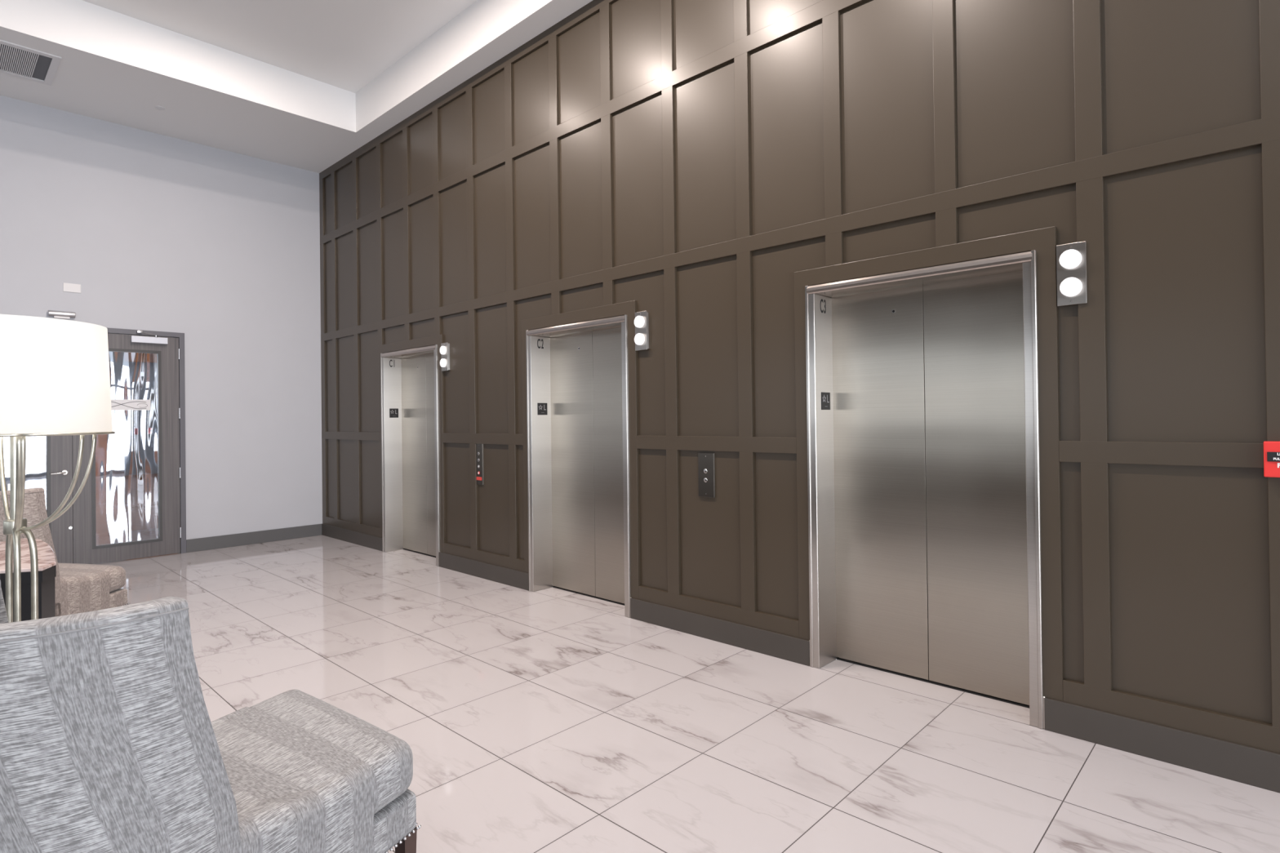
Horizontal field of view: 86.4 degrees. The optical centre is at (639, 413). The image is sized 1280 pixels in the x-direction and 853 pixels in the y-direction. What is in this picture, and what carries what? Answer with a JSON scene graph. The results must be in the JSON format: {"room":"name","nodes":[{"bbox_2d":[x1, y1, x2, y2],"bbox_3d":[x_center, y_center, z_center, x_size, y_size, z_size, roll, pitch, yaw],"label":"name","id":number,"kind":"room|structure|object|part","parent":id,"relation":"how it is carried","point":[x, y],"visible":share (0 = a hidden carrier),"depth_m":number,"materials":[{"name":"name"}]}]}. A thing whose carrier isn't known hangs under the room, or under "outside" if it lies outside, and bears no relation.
{"room":"lobby","nodes":[
{"label":"lobby","id":0,"kind":"room"},
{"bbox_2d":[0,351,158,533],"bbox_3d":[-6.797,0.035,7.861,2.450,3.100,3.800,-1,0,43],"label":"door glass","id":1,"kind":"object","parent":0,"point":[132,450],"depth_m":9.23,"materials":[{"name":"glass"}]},
{"bbox_2d":[124,351,158,531],"bbox_3d":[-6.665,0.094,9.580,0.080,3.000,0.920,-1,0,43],"label":"trim","id":2,"kind":"structure","parent":1,"relation":"attached to","point":[141,491],"depth_m":9.34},
{"bbox_2d":[0,95,322,539],"bbox_3d":[-6.851,-0.756,5.926,0.150,4.659,8.720,-1,0,43],"label":"wall","id":3,"kind":"structure","parent":0,"point":[219,248],"depth_m":7.77,"materials":[{"name":"grey paint"}]},
{"bbox_2d":[47,310,75,319],"bbox_3d":[-5.822,-0.991,6.865,0.062,0.075,0.210,-1,0,43],"label":"sensor","id":4,"kind":"object","parent":3,"relation":"attached to","point":[56,314],"visible":1,"depth_m":6.85,"materials":[{"name":"grey plastic"}]},
{"bbox_2d":[62,282,80,293],"bbox_3d":[-5.787,-1.277,6.947,0.008,0.088,0.140,-1,0,43],"label":"wall plate","id":5,"kind":"object","parent":3,"relation":"attached to","point":[69,287],"visible":1,"depth_m":6.94,"materials":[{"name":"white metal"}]},
{"bbox_2d":[45,327,186,564],"bbox_3d":[-5.784,0.336,6.945,0.193,2.461,1.956,-1,0,43],"label":"door","id":6,"kind":"structure","parent":3,"relation":"in","point":[73,533],"depth_m":7.34,"materials":[{"name":"grey paint"}]},
{"bbox_3d":[-5.817,0.599,6.823,0.058,0.024,0.125,-1,0,43],"label":"lever","id":7,"kind":"part","parent":6,"relation":"part of","materials":[{"name":"silver metal"}]},
{"bbox_3d":[-5.321,-0.858,7.364,0.065,0.058,0.182,-1,0,43],"label":"closer arm","id":8,"kind":"part","parent":6,"relation":"part of","materials":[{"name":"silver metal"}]},
{"bbox_2d":[186,524,321,552],"bbox_3d":[-6.878,1.500,5.736,0.014,0.145,8.188,-1,0,43],"label":"baseboard","id":9,"kind":"structure","parent":3,"relation":"attached to","point":[289,533],"depth_m":8.12,"materials":[{"name":"grey paint"}]},
{"bbox_2d":[83,0,477,93],"bbox_3d":[-0.951,-3.653,0.799,12.654,0.100,6.995,-1,0,43],"label":"ceiling","id":10,"kind":"structure","parent":0,"point":[344,44],"depth_m":6.25,"materials":[{"name":"white paint"}]},
{"bbox_2d":[0,0,592,173],"bbox_3d":[0.303,-3.330,1.752,16.350,0.300,12.500,-1,0,43],"label":"ceiling","id":11,"kind":"structure","parent":0,"point":[86,84],"depth_m":6.80,"materials":[{"name":"white paint"}]},
{"bbox_2d":[0,39,62,85],"bbox_3d":[-5.838,-3.075,5.541,0.690,0.012,1.670,-1,0,43],"label":"ceiling vent","id":12,"kind":"object","parent":11,"relation":"in","point":[15,60],"visible":1,"depth_m":5.99,"materials":[{"name":"white metal"}]},
{"bbox_2d":[154,105,164,110],"bbox_3d":[-4.843,-3.082,6.880,0.088,0.006,0.088,-1,0,43],"label":"cap","id":13,"kind":"object","parent":11,"relation":"attached to","point":[157,107],"visible":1,"depth_m":6.88,"materials":[{"name":"white metal"}]},
{"bbox_2d":[0,0,554,133],"bbox_3d":[-0.948,-3.386,0.798,12.455,0.432,6.796,-1,0,43],"label":"cove","id":14,"kind":"structure","parent":11,"relation":"attached to","point":[82,25],"depth_m":6.29,"materials":[{"name":"white paint"}]},
{"bbox_2d":[94,528,1279,852],"bbox_3d":[0.692,1.528,3.853,18.800,0.120,8.950,-1,0,43],"label":"floor","id":15,"kind":"structure","parent":0,"point":[550,720],"depth_m":3.13,"materials":[{"name":"tile"}]},
{"bbox_2d":[0,537,56,622],"bbox_3d":[-3.105,1.090,3.135,1.081,0.840,0.634,-1,0,43],"label":"side table","id":16,"kind":"object","parent":15,"relation":"on","point":[46,555],"visible":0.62,"depth_m":2.97,"materials":[{"name":"wood"}]},
{"bbox_3d":[-3.109,0.711,3.137,1.081,0.048,0.634,-1,0,43],"label":"rail","id":17,"kind":"part","parent":16,"relation":"part of","materials":[{"name":"black paint"}]},
{"bbox_2d":[0,314,115,622],"bbox_3d":[-2.104,0.593,2.298,0.541,1.792,0.541,-1,0,43],"label":"floor lamp","id":18,"kind":"object","parent":15,"relation":"on","point":[55,377],"visible":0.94,"depth_m":2.23,"materials":[{"name":"fabric"}]},
{"bbox_3d":[-2.217,0.236,2.386,0.236,0.326,0.017,-1,0,40],"label":"arm","id":19,"kind":"part","parent":18,"relation":"part of","materials":[{"name":"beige metal"}]},
{"bbox_3d":[-2.184,0.935,2.350,0.175,1.111,0.018,-1,0,33],"label":"leg","id":20,"kind":"part","parent":18,"relation":"part of","materials":[{"name":"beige metal"}]},
{"bbox_3d":[-2.028,0.932,2.226,0.175,1.111,0.019,-1,0,43],"label":"leg","id":21,"kind":"part","parent":18,"relation":"part of","materials":[{"name":"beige metal"}]},
{"bbox_3d":[-2.012,0.232,2.203,0.235,0.326,0.015,-1,-1,45],"label":"arm","id":22,"kind":"part","parent":18,"relation":"part of","materials":[{"name":"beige metal"}]},
{"bbox_3d":[-2.008,0.232,2.207,0.236,0.326,0.015,-1,0,43],"label":"arm","id":23,"kind":"part","parent":18,"relation":"part of","materials":[{"name":"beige metal"}]},
{"bbox_3d":[-2.000,0.932,2.296,0.175,1.111,0.018,-1,0,0],"label":"leg","id":24,"kind":"part","parent":18,"relation":"part of","materials":[{"name":"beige metal"}]},
{"bbox_3d":[-1.971,0.232,2.285,0.236,0.326,0.017,-1,0,5],"label":"arm","id":25,"kind":"part","parent":18,"relation":"part of","materials":[{"name":"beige metal"}]},
{"bbox_3d":[-2.113,-0.117,2.302,0.524,0.371,0.524,-1,0,43],"label":"lamp shade","id":26,"kind":"part","parent":18,"relation":"part of","materials":[{"name":"fabric"}]},
{"bbox_3d":[-1.971,0.233,2.315,0.236,0.326,0.017,-1,0,-5],"label":"arm","id":27,"kind":"part","parent":18,"relation":"part of","materials":[{"name":"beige metal"}]},
{"bbox_2d":[0,487,129,616],"bbox_3d":[-3.854,0.984,4.235,0.754,1.085,1.306,-1,0,-4],"label":"armchair","id":28,"kind":"object","parent":15,"relation":"on","point":[78,588],"visible":0.5,"depth_m":4.25,"materials":[{"name":"beige fabric"}]},
{"bbox_3d":[-3.836,0.873,3.839,0.729,0.870,0.511,-1,0,-2],"label":"backrest","id":29,"kind":"part","parent":28,"relation":"part of","materials":[{"name":"beige fabric"}]},
{"bbox_3d":[-3.556,1.147,4.286,0.129,0.321,0.480,-1,0,-2],"label":"arm","id":30,"kind":"part","parent":28,"relation":"part of"},
{"bbox_2d":[57,563,125,592],"bbox_3d":[-3.888,1.121,4.635,0.804,0.165,0.273,-1,0,13],"label":"seat cushion","id":31,"kind":"object","parent":28,"relation":"on","point":[113,578],"depth_m":4.56,"materials":[{"name":"beige fabric"}]},
{"bbox_3d":[-3.859,1.261,4.255,0.735,0.114,1.223,-1,0,-3],"label":"seat rail","id":32,"kind":"part","parent":28,"relation":"part of","materials":[{"name":"beige fabric"}]},
{"bbox_2d":[0,580,421,852],"bbox_3d":[-1.175,0.935,1.810,0.754,1.085,1.306,-1,0,21],"label":"armchair","id":33,"kind":"object","parent":15,"relation":"on","point":[109,743],"visible":1,"depth_m":1.38,"materials":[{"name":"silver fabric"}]},
{"bbox_3d":[-1.325,0.827,1.442,0.729,0.870,0.511,-1,0,23],"label":"backrest","id":34,"kind":"part","parent":33,"relation":"part of","materials":[{"name":"grey fabric"}]},
{"bbox_3d":[-1.420,1.107,2.023,0.131,0.321,0.632,-1,0,20],"label":"arm","id":35,"kind":"part","parent":33,"relation":"part of"},
{"bbox_3d":[-0.882,1.098,1.730,0.129,0.321,0.480,-1,0,23],"label":"arm","id":36,"kind":"part","parent":33,"relation":"part of"},
{"bbox_2d":[249,688,413,813],"bbox_3d":[-1.036,1.071,2.186,0.804,0.165,0.273,-1,0,38],"label":"seat cushion","id":37,"kind":"object","parent":33,"relation":"on","point":[352,752],"depth_m":2.04,"materials":[{"name":"grey fabric"}]},
{"bbox_3d":[-1.169,1.213,1.831,0.735,0.114,1.223,-1,0,22],"label":"seat rail","id":38,"kind":"part","parent":33,"relation":"part of","materials":[{"name":"grey fabric"}]},
{"bbox_3d":[-1.091,1.262,2.026,0.753,0.011,0.826,-1,0,22],"label":"nailhead trim","id":39,"kind":"part","parent":33,"relation":"part of","materials":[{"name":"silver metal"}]},
{"bbox_3d":[-0.709,1.366,2.065,0.069,0.215,0.051,-1,0,38],"label":"leg","id":40,"kind":"part","parent":33,"relation":"part of","materials":[{"name":"brown wood"}]},
{"bbox_2d":[319,0,1279,754],"bbox_3d":[-0.567,-0.835,5.697,9.300,4.659,0.420,-1,0,43],"label":"wall","id":41,"kind":"structure","parent":0,"point":[695,166],"depth_m":3.81,"materials":[{"name":"brown paint"}]},
{"bbox_2d":[380,344,439,566],"bbox_3d":[-2.337,0.435,7.274,1.206,2.222,0.309,-1,0,43],"label":"elevator","id":42,"kind":"object","parent":41,"relation":"attached to","point":[408,377],"visible":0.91,"depth_m":7.53,"materials":[{"name":"metal"}]},
{"bbox_3d":[-2.751,-0.002,7.625,0.003,0.102,0.104,-1,0,43],"label":"floor plate","id":43,"kind":"part","parent":42,"relation":"part of","materials":[{"name":"black plastic"}]},
{"bbox_3d":[-2.486,0.437,7.524,0.556,2.161,0.030,-1,0,43],"label":"door panel","id":44,"kind":"part","parent":42,"relation":"part of","materials":[{"name":"metal"}]},
{"bbox_3d":[-2.249,1.533,7.346,1.076,0.026,0.093,-1,0,43],"label":"sill","id":45,"kind":"part","parent":42,"relation":"part of","materials":[{"name":"black"}]},
{"bbox_3d":[-2.079,0.430,7.140,0.556,2.161,0.030,-1,0,43],"label":"door panel","id":46,"kind":"part","parent":42,"relation":"part of","materials":[{"name":"metal"}]},
{"bbox_2d":[440,342,449,371],"bbox_3d":[-1.914,-0.552,6.673,0.113,0.274,0.056,-1,0,43],"label":"lantern","id":47,"kind":"object","parent":41,"relation":"attached to","point":[445,347],"visible":1,"depth_m":6.65,"materials":[{"name":"metal"}]},
{"bbox_2d":[475,444,484,484],"bbox_3d":[-1.483,0.463,6.297,0.110,0.390,0.021,-1,0,43],"label":"station","id":48,"kind":"object","parent":41,"relation":"attached to","point":[479,447],"visible":1,"depth_m":6.28,"materials":[{"name":"metal"}]},
{"bbox_2d":[525,314,631,617],"bbox_3d":[-0.417,0.400,5.460,1.206,2.222,0.309,-1,0,43],"label":"elevator","id":49,"kind":"object","parent":41,"relation":"attached to","point":[577,393],"visible":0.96,"depth_m":5.61,"materials":[{"name":"metal"}]},
{"bbox_3d":[-0.831,-0.036,5.811,0.003,0.102,0.104,-1,0,43],"label":"floor plate","id":50,"kind":"part","parent":49,"relation":"part of","materials":[{"name":"black plastic"}]},
{"bbox_3d":[-0.566,0.402,5.709,0.556,2.161,0.030,-1,0,43],"label":"door panel","id":51,"kind":"part","parent":49,"relation":"part of","materials":[{"name":"metal"}]},
{"bbox_3d":[-0.329,1.498,5.531,1.076,0.026,0.093,-1,0,43],"label":"sill","id":52,"kind":"part","parent":49,"relation":"part of","materials":[{"name":"black"}]},
{"bbox_3d":[-0.159,0.395,5.325,0.556,2.161,0.030,-1,0,43],"label":"door panel","id":53,"kind":"part","parent":49,"relation":"part of","materials":[{"name":"metal"}]},
{"bbox_2d":[634,311,648,351],"bbox_3d":[0.005,-0.587,4.858,0.113,0.274,0.056,-1,0,43],"label":"lantern","id":54,"kind":"object","parent":41,"relation":"attached to","point":[641,321],"visible":1,"depth_m":4.84,"materials":[{"name":"metal"}]},
{"bbox_2d":[697,453,715,497],"bbox_3d":[0.435,0.407,4.484,0.129,0.290,0.020,-1,0,43],"label":"station","id":55,"kind":"object","parent":41,"relation":"attached to","point":[706,461],"visible":1,"depth_m":4.47,"materials":[{"name":"metal"}]},
{"bbox_2d":[321,523,1279,793],"bbox_3d":[-0.670,1.423,5.544,9.300,0.145,0.062,-1,0,43],"label":"baseboard","id":56,"kind":"structure","parent":41,"relation":"attached to","point":[1256,767],"depth_m":3.03,"materials":[{"name":"paint"}]},
{"bbox_2d":[804,249,1045,729],"bbox_3d":[1.503,0.365,3.645,1.206,2.222,0.309,-1,0,43],"label":"elevator","id":57,"kind":"object","parent":41,"relation":"attached to","point":[923,478],"visible":0.96,"depth_m":3.67,"materials":[{"name":"metal"}]},
{"bbox_3d":[1.089,-0.071,3.996,0.003,0.102,0.104,-1,0,43],"label":"floor plate","id":58,"kind":"part","parent":57,"relation":"part of","materials":[{"name":"black plastic"}]},
{"bbox_3d":[1.354,0.367,3.895,0.556,2.161,0.030,-1,0,43],"label":"door panel","id":59,"kind":"part","parent":57,"relation":"part of","materials":[{"name":"metal"}]},
{"bbox_3d":[1.591,1.463,3.716,1.076,0.026,0.093,-1,0,43],"label":"sill","id":60,"kind":"part","parent":57,"relation":"part of","materials":[{"name":"black"}]},
{"bbox_3d":[1.761,0.360,3.510,0.556,2.161,0.030,-1,0,43],"label":"door panel","id":61,"kind":"part","parent":57,"relation":"part of","materials":[{"name":"metal"}]},
{"bbox_2d":[1056,240,1087,306],"bbox_3d":[1.925,-0.622,3.044,0.113,0.274,0.056,-1,0,43],"label":"lantern","id":62,"kind":"object","parent":41,"relation":"attached to","point":[1071,258],"visible":1,"depth_m":3.03,"materials":[{"name":"metal"}]},
{"bbox_2d":[1263,440,1279,477],"bbox_3d":[2.420,0.174,2.558,0.118,0.135,0.048,-1,0,43],"label":"station","id":63,"kind":"object","parent":41,"relation":"attached to","point":[1271,449],"visible":1,"depth_m":2.57,"materials":[{"name":"red paint"}]},
{"bbox_3d":[2.406,0.163,2.543,0.098,0.036,0.006,-1,0,43],"label":"pull handle","id":64,"kind":"part","parent":63,"relation":"part of","materials":[{"name":"black plastic"}]}
]}

